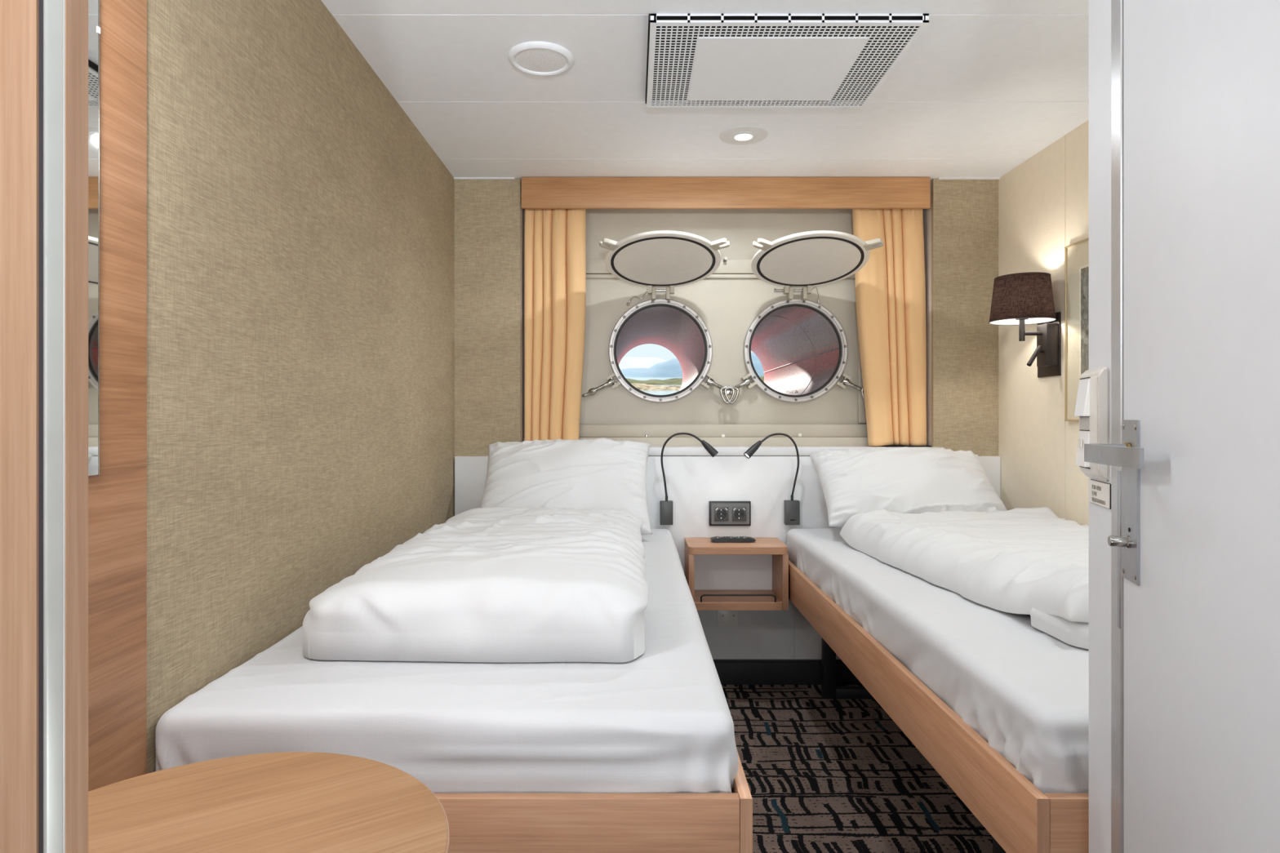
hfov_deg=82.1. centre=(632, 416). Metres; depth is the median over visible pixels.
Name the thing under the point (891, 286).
curtain
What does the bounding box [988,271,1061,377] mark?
wall lamp
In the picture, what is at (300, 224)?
wall
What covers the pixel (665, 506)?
reading lamp
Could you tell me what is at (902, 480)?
pillow
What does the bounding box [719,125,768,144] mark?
recessed light
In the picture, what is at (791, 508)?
reading lamp
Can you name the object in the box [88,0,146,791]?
wall panel
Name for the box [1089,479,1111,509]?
sign plate
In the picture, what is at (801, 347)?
window
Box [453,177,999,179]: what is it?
trim
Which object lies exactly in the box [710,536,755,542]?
remote control
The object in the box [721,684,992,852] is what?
floor
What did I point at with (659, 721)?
mattress
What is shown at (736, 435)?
trim
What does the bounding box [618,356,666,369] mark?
cloud
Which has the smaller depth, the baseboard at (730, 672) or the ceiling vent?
the ceiling vent
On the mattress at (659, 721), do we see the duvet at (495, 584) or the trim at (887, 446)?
the duvet at (495, 584)
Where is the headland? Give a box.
[626,376,764,384]
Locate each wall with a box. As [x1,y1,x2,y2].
[146,0,454,773]
[454,177,998,659]
[581,208,866,424]
[998,119,1088,525]
[1088,0,1111,852]
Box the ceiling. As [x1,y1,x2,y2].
[321,0,1088,180]
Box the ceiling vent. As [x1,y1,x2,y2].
[645,13,928,107]
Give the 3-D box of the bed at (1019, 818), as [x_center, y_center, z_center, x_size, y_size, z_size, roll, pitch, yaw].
[1.059,0.840,2.060,0.912,0.540,1.930,0,0,0]
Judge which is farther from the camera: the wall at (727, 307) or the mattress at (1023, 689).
the wall at (727, 307)
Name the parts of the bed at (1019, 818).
leg frame, leg frame, rail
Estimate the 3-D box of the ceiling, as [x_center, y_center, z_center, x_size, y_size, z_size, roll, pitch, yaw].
[0.389,-1.015,1.000,2.459,0.050,4.800,0,0,0]
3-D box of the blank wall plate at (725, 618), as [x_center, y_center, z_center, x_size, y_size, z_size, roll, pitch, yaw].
[0.393,0.834,3.043,0.087,0.071,0.013,0,0,0]
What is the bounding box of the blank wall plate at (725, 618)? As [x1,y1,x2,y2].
[717,610,737,626]
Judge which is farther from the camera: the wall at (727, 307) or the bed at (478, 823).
the wall at (727, 307)
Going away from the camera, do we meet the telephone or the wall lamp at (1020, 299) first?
the telephone
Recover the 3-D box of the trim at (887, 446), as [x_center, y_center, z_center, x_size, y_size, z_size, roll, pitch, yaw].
[1.151,0.124,3.095,0.183,0.004,0.070,0,0,0]
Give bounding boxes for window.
[582,230,739,404]
[719,230,883,404]
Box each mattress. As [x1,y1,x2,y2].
[155,528,738,793]
[786,528,1088,794]
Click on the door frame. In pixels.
(44, 43)
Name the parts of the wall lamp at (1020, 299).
stem, lamp shade, arm, plate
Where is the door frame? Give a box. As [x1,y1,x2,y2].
[0,0,88,852]
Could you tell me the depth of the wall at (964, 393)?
3.05 m
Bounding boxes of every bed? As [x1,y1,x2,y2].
[434,748,752,852]
[788,560,1088,852]
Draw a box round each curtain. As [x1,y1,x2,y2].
[524,208,586,440]
[852,208,926,446]
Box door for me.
[1084,0,1279,852]
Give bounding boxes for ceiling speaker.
[507,40,573,75]
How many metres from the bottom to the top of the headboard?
0.546 m
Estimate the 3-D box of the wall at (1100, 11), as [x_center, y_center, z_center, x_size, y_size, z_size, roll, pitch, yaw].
[1.115,0.060,0.905,0.950,2.100,0.103,0,0,16]
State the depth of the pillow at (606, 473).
2.74 m
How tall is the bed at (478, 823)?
0.540 m
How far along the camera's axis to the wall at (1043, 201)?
2.74 m
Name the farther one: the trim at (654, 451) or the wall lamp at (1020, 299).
the trim at (654, 451)
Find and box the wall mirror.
[88,0,100,475]
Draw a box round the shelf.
[694,590,782,610]
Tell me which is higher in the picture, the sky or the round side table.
the sky
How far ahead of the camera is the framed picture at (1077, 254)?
2.51 m
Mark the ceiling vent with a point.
(694, 60)
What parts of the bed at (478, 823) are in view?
rail, rail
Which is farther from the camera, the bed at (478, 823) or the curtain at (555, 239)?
the curtain at (555, 239)
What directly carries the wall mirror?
attached to the wall at (300, 224)
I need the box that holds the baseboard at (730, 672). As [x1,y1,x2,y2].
[713,659,862,684]
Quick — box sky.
[620,351,764,377]
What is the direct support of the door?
in the wall at (1100, 11)
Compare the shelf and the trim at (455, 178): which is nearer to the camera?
the shelf
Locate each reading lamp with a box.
[659,432,718,524]
[743,432,799,524]
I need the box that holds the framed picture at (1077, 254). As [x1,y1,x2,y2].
[1064,237,1088,421]
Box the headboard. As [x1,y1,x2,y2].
[454,456,1000,574]
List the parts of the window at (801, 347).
frame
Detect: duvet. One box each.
[302,506,649,662]
[839,507,1088,649]
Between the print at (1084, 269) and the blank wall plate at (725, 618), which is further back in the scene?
the blank wall plate at (725, 618)
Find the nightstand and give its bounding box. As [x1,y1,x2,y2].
[684,537,788,610]
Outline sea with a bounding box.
[625,377,682,395]
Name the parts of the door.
lever handle, frame, strike plate, lock knob, handle plate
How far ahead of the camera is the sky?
2276.58 m
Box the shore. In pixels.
[631,382,681,390]
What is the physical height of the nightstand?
0.242 m
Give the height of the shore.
3.509 m
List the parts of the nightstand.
panel, panel, guard rail, panel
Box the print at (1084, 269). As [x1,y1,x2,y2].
[1080,266,1088,374]
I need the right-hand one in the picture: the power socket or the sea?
the power socket
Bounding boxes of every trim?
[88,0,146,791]
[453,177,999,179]
[578,259,881,456]
[648,446,940,455]
[881,444,931,447]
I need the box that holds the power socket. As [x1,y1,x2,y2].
[709,501,751,525]
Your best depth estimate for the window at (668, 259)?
3.16 m
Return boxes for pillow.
[480,438,652,535]
[809,446,1007,528]
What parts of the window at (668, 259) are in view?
frame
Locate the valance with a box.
[521,177,929,208]
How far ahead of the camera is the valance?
3.03 m
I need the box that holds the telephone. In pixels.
[1074,366,1109,481]
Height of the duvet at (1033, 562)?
0.150 m
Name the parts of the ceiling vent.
plate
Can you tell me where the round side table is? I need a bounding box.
[88,751,449,852]

